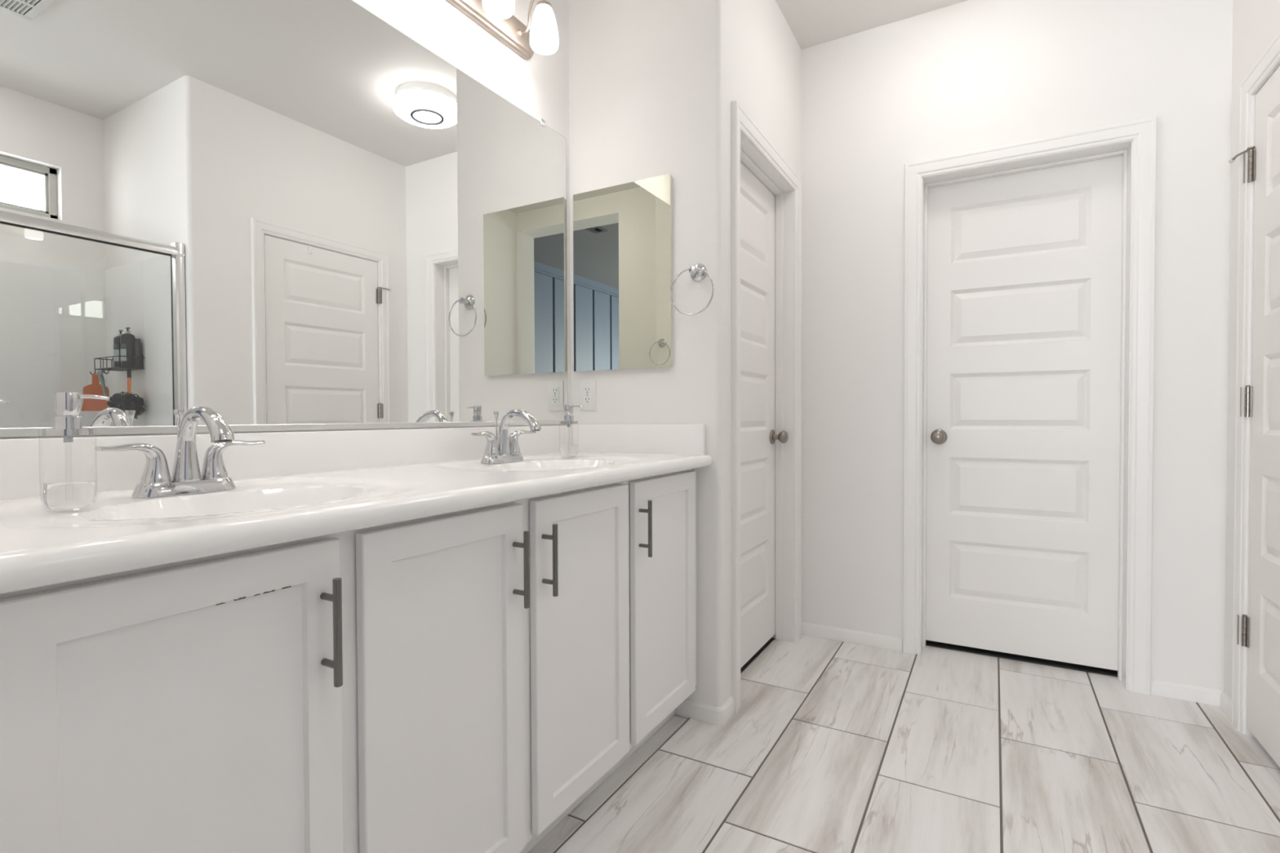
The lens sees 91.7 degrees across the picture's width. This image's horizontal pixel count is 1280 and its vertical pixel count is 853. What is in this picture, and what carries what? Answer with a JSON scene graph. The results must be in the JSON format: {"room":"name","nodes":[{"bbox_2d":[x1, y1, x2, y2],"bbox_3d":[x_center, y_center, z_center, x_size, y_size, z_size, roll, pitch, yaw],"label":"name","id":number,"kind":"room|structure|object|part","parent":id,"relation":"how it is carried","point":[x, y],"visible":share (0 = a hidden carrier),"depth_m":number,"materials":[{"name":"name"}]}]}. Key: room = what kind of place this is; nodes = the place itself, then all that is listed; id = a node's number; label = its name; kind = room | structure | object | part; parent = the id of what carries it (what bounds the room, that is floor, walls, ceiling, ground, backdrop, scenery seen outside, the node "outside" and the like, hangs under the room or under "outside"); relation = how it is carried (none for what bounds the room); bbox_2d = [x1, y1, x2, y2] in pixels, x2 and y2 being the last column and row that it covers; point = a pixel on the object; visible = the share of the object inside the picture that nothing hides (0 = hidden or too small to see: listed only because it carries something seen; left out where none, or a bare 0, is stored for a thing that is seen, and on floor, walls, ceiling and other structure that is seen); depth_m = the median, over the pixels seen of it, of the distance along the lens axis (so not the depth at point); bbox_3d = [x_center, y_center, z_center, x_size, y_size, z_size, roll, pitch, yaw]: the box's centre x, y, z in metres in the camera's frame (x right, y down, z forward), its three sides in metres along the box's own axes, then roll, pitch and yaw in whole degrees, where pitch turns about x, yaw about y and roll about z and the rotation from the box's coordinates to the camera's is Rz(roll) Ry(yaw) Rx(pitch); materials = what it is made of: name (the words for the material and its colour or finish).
{"room":"bathroom","nodes":[
{"label":"bathroom","id":0,"kind":"room"},
{"bbox_2d":[20,0,570,439],"bbox_3d":[-0.870,-0.353,1.399,0.120,2.718,2.479,0,1,30],"label":"wall","id":1,"kind":"structure","parent":0,"point":[538,85],"depth_m":2.02,"materials":[{"name":"paint"}]},
{"bbox_2d":[0,0,567,439],"bbox_3d":[-0.707,-0.529,1.549,0.012,1.076,1.757,0,1,30],"label":"wall mirror","id":2,"kind":"object","parent":1,"relation":"attached to","point":[267,215],"visible":0.92,"depth_m":1.35,"materials":[{"name":"silver mirror"}]},
{"bbox_2d":[0,425,572,500],"bbox_3d":[-0.702,0.059,1.553,0.020,0.098,1.817,0,1,30],"label":"backsplash","id":3,"kind":"structure","parent":1,"relation":"attached to","point":[286,453],"depth_m":1.35,"materials":[{"name":"stone"}]},
{"bbox_2d":[446,0,559,59],"bbox_3d":[-0.447,-1.307,1.833,0.170,0.179,0.604,0,1,30],"label":"vanity light","id":4,"kind":"object","parent":1,"relation":"attached to","point":[496,17],"visible":1,"depth_m":1.97,"materials":[{"name":"white glass"}]},
{"bbox_3d":[-0.413,-1.288,1.814,0.057,0.099,0.057,0,1,30],"label":"bulb","id":5,"kind":"part","parent":4,"relation":"part of","materials":[{"name":"white glass"}]},
{"bbox_3d":[-0.413,-1.281,1.814,0.093,0.127,0.093,0,1,30],"label":"lamp shade","id":6,"kind":"part","parent":4,"relation":"part of","materials":[{"name":"white glass"}]},
{"bbox_3d":[-0.352,-1.342,2.022,0.110,0.116,0.026,0,1,30],"label":"arm","id":7,"kind":"part","parent":4,"relation":"part of","materials":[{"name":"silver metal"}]},
{"bbox_3d":[-0.308,-1.284,1.998,0.093,0.127,0.093,0,1,30],"label":"lamp shade","id":8,"kind":"part","parent":4,"relation":"part of","materials":[{"name":"white glass"}]},
{"bbox_2d":[568,0,801,706],"bbox_3d":[0.245,-0.379,2.620,0.606,2.718,0.989,0,1,30],"label":"wall","id":9,"kind":"structure","parent":0,"point":[653,84],"depth_m":2.12,"materials":[{"name":"paint"}]},
{"bbox_2d":[579,378,595,410],"bbox_3d":[-0.194,-0.117,2.301,0.071,0.115,0.008,0,1,30],"label":"wall outlet","id":10,"kind":"object","parent":9,"relation":"attached to","point":[587,387],"visible":1,"depth_m":2.30,"materials":[{"name":"white plastic"}]},
{"bbox_2d":[583,385,591,404],"bbox_3d":[-0.195,-0.117,2.300,0.034,0.068,0.002,0,1,30],"label":"receptacle","id":11,"kind":"object","parent":10,"relation":"attached to","point":[587,388],"depth_m":2.30,"materials":[{"name":"white plastic"}]},
{"bbox_2d":[573,173,672,371],"bbox_3d":[-0.068,-0.531,2.216,0.404,0.654,0.017,0,1,30],"label":"medicine cabinet","id":12,"kind":"object","parent":9,"relation":"attached to","point":[622,233],"visible":1,"depth_m":2.20,"materials":[{"name":"silver mirror"}]},
{"bbox_2d":[670,263,714,315],"bbox_3d":[0.179,-0.454,2.055,0.157,0.178,0.053,0,1,30],"label":"towel ring","id":13,"kind":"object","parent":9,"relation":"attached to","point":[698,272],"visible":1,"depth_m":2.06,"materials":[{"name":"silver metal"}]},
{"bbox_3d":[0.183,-0.513,2.053,0.060,0.060,0.053,0,1,30],"label":"wall post","id":14,"kind":"part","parent":13,"relation":"part of","materials":[{"name":"silver metal"}]},
{"bbox_2d":[674,696,734,724],"bbox_3d":[0.207,0.961,2.151,0.218,0.055,0.116,0,1,30],"label":"baseboard","id":15,"kind":"structure","parent":9,"relation":"attached to","point":[698,711],"depth_m":2.09,"materials":[{"name":"paint"}]},
{"bbox_2d":[730,100,801,712],"bbox_3d":[0.527,-0.066,2.485,0.020,2.096,0.824,0,1,30],"label":"trim","id":16,"kind":"structure","parent":9,"relation":"attached to","point":[740,121],"depth_m":2.16,"materials":[{"name":"paint"}]},
{"bbox_2d":[740,131,794,668],"bbox_3d":[0.462,-0.042,2.522,0.132,2.046,0.720,0,1,30],"label":"door","id":17,"kind":"structure","parent":9,"relation":"in","point":[766,199],"depth_m":2.70,"materials":[{"name":"paint"}]},
{"bbox_3d":[0.620,0.047,2.761,0.071,0.066,0.066,0,1,30],"label":"knob","id":18,"kind":"part","parent":17,"relation":"part of","materials":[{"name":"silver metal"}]},
{"bbox_2d":[775,0,967,48],"bbox_3d":[0.926,-1.767,1.280,3.300,0.100,4.100,0,1,30],"label":"ceiling","id":19,"kind":"structure","parent":0,"point":[811,23],"depth_m":2.62,"materials":[{"name":"paint"}]},
{"bbox_2d":[527,635,1279,852],"bbox_3d":[0.733,1.024,1.379,3.500,0.054,5.101,0,1,30],"label":"floor","id":20,"kind":"structure","parent":0,"point":[830,746],"depth_m":1.80,"materials":[{"name":"tile"}]},
{"bbox_2d":[0,468,696,852],"bbox_3d":[-0.463,0.576,1.424,0.566,0.854,1.811,0,1,30],"label":"vanity cabinet","id":21,"kind":"object","parent":20,"relation":"on","point":[460,682],"visible":0.98,"depth_m":0.98,"materials":[{"name":"paint"}]},
{"bbox_3d":[-0.556,0.540,0.786,0.017,0.733,0.384,0,1,30],"label":"cabinet door","id":22,"kind":"part","parent":21,"relation":"part of","materials":[{"name":"paint"}]},
{"bbox_3d":[-0.452,0.299,0.910,0.040,0.157,0.012,0,1,30],"label":"door pull","id":23,"kind":"part","parent":21,"relation":"part of","materials":[{"name":"metal"}]},
{"bbox_2d":[0,423,712,594],"bbox_3d":[-0.460,0.119,1.416,0.578,0.224,1.818,0,1,30],"label":"countertop","id":24,"kind":"structure","parent":21,"relation":"on","point":[294,486],"depth_m":1.12,"materials":[{"name":"stone"}]},
{"bbox_2d":[38,392,109,512],"bbox_3d":[-0.831,0.036,0.908,0.062,0.172,0.075,0,1,-11],"label":"soap dispenser","id":25,"kind":"object","parent":24,"relation":"on","point":[62,496],"visible":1,"depth_m":0.89,"materials":[{"name":"clear glass"}]},
{"bbox_2d":[38,429,97,512],"bbox_3d":[-0.830,0.064,0.902,0.062,0.118,0.062,0,1,22],"label":"bottle","id":26,"kind":"object","parent":25,"relation":"attached to","point":[62,496],"depth_m":0.88,"materials":[{"name":"clear glass"}]},
{"bbox_2d":[94,405,265,497],"bbox_3d":[-0.808,0.041,1.113,0.195,0.156,0.199,0,1,-15],"label":"bathroom faucet","id":27,"kind":"object","parent":24,"relation":"on","point":[186,477],"visible":1,"depth_m":1.10,"materials":[{"name":"silver metal"}]},
{"bbox_3d":[-0.856,0.064,1.051,0.046,0.071,0.108,0,1,30],"label":"lever handle","id":28,"kind":"part","parent":27,"relation":"part of","materials":[{"name":"silver metal"}]},
{"bbox_3d":[-0.839,0.034,1.130,0.017,0.130,0.017,0,1,30],"label":"lift rod","id":29,"kind":"part","parent":27,"relation":"part of","materials":[{"name":"silver metal"}]},
{"bbox_3d":[-0.818,0.108,1.119,0.059,0.022,0.160,0,1,30],"label":"plate","id":30,"kind":"part","parent":27,"relation":"part of","materials":[{"name":"silver metal"}]},
{"bbox_3d":[-0.768,0.032,1.090,0.164,0.137,0.049,0,1,30],"label":"spout","id":31,"kind":"part","parent":27,"relation":"part of","materials":[{"name":"silver metal"}]},
{"bbox_3d":[-0.779,0.061,1.186,0.046,0.071,0.108,0,1,30],"label":"lever handle","id":32,"kind":"part","parent":27,"relation":"part of","materials":[{"name":"silver metal"}]},
{"bbox_2d":[471,408,541,463],"bbox_3d":[-0.397,0.027,1.836,0.195,0.156,0.199,0,1,-15],"label":"bathroom faucet","id":33,"kind":"object","parent":24,"relation":"on","point":[501,448],"visible":1,"depth_m":1.82,"materials":[{"name":"silver metal"}]},
{"bbox_3d":[-0.446,0.050,1.775,0.046,0.071,0.108,0,1,30],"label":"lever handle","id":34,"kind":"part","parent":33,"relation":"part of","materials":[{"name":"silver metal"}]},
{"bbox_3d":[-0.428,0.020,1.853,0.017,0.130,0.017,0,1,30],"label":"lift rod","id":35,"kind":"part","parent":33,"relation":"part of","materials":[{"name":"silver metal"}]},
{"bbox_3d":[-0.407,0.094,1.843,0.059,0.022,0.160,0,1,30],"label":"plate","id":36,"kind":"part","parent":33,"relation":"part of","materials":[{"name":"silver metal"}]},
{"bbox_3d":[-0.357,0.018,1.813,0.164,0.137,0.049,0,1,30],"label":"spout","id":37,"kind":"part","parent":33,"relation":"part of","materials":[{"name":"silver metal"}]},
{"bbox_3d":[-0.369,0.047,1.910,0.046,0.071,0.108,0,1,30],"label":"lever handle","id":38,"kind":"part","parent":33,"relation":"part of","materials":[{"name":"silver metal"}]},
{"bbox_2d":[559,404,582,458],"bbox_3d":[-0.225,0.016,1.986,0.062,0.172,0.075,-1,1,-27],"label":"soap dispenser","id":39,"kind":"object","parent":24,"relation":"on","point":[567,451],"visible":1,"depth_m":1.98,"materials":[{"name":"clear glass"}]},
{"bbox_3d":[-0.347,0.533,1.151,0.017,0.733,0.382,0,1,30],"label":"cabinet door","id":40,"kind":"part","parent":21,"relation":"part of","materials":[{"name":"paint"}]},
{"bbox_3d":[-0.243,0.292,1.274,0.040,0.157,0.012,0,1,30],"label":"door pull","id":41,"kind":"part","parent":21,"relation":"part of","materials":[{"name":"metal"}]},
{"bbox_3d":[-0.196,0.290,1.357,0.040,0.157,0.012,0,1,30],"label":"door pull","id":42,"kind":"part","parent":21,"relation":"part of","materials":[{"name":"metal"}]},
{"bbox_3d":[-0.134,0.525,1.524,0.017,0.733,0.393,0,1,30],"label":"cabinet door","id":43,"kind":"part","parent":21,"relation":"part of","materials":[{"name":"paint"}]},
{"bbox_3d":[0.016,0.283,1.728,0.040,0.157,0.012,0,1,30],"label":"door pull","id":44,"kind":"part","parent":21,"relation":"part of","materials":[{"name":"metal"}]},
{"bbox_3d":[0.079,0.518,1.897,0.017,0.733,0.396,0,1,30],"label":"cabinet door","id":45,"kind":"part","parent":21,"relation":"part of","materials":[{"name":"paint"}]},
{"bbox_2d":[801,0,1232,690],"bbox_3d":[1.461,-0.382,2.565,1.820,2.718,0.130,0,1,30],"label":"wall","id":46,"kind":"structure","parent":0,"point":[969,75],"depth_m":2.51,"materials":[{"name":"paint"}]},
{"bbox_2d":[801,622,902,652],"bbox_3d":[0.946,0.947,2.803,0.444,0.055,0.012,0,1,30],"label":"baseboard","id":47,"kind":"structure","parent":46,"relation":"attached to","point":[883,642],"depth_m":2.79,"materials":[{"name":"paint"}]},
{"bbox_2d":[920,140,1133,689],"bbox_3d":[1.541,-0.046,2.535,0.736,2.046,0.149,0,1,30],"label":"door","id":48,"kind":"structure","parent":46,"relation":"in","point":[1026,315],"depth_m":2.55,"materials":[{"name":"paint"}]},
{"bbox_3d":[1.290,0.046,2.685,0.066,0.066,0.071,0,1,30],"label":"knob","id":49,"kind":"part","parent":48,"relation":"part of","materials":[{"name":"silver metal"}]},
{"bbox_2d":[902,116,1156,695],"bbox_3d":[1.500,-0.069,2.462,0.840,2.096,0.020,0,1,30],"label":"trim","id":50,"kind":"structure","parent":46,"relation":"attached to","point":[1143,132],"depth_m":2.29,"materials":[{"name":"paint"}]},
{"bbox_2d":[1151,678,1231,719],"bbox_3d":[1.922,0.955,2.160,0.203,0.055,0.161,0,1,30],"label":"baseboard","id":51,"kind":"structure","parent":46,"relation":"attached to","point":[1211,696],"depth_m":2.21,"materials":[{"name":"paint"}]},
{"bbox_2d":[1223,0,1279,698],"bbox_3d":[2.177,-0.363,1.326,1.052,2.718,1.313,0,1,30],"label":"wall","id":52,"kind":"structure","parent":0,"point":[1255,23],"depth_m":2.11,"materials":[{"name":"paint"}]},
{"bbox_2d":[1228,62,1279,767],"bbox_3d":[1.795,-0.031,1.662,0.201,2.046,0.811,0,1,30],"label":"door","id":53,"kind":"structure","parent":52,"relation":"in","point":[1260,625],"depth_m":1.87,"materials":[{"name":"paint"}]},
{"bbox_2d":[1231,31,1279,733],"bbox_3d":[1.747,-0.056,1.658,0.020,2.096,0.861,0,1,30],"label":"trim","id":54,"kind":"structure","parent":52,"relation":"attached to","point":[1269,60],"depth_m":1.99,"materials":[{"name":"paint"}]}
]}

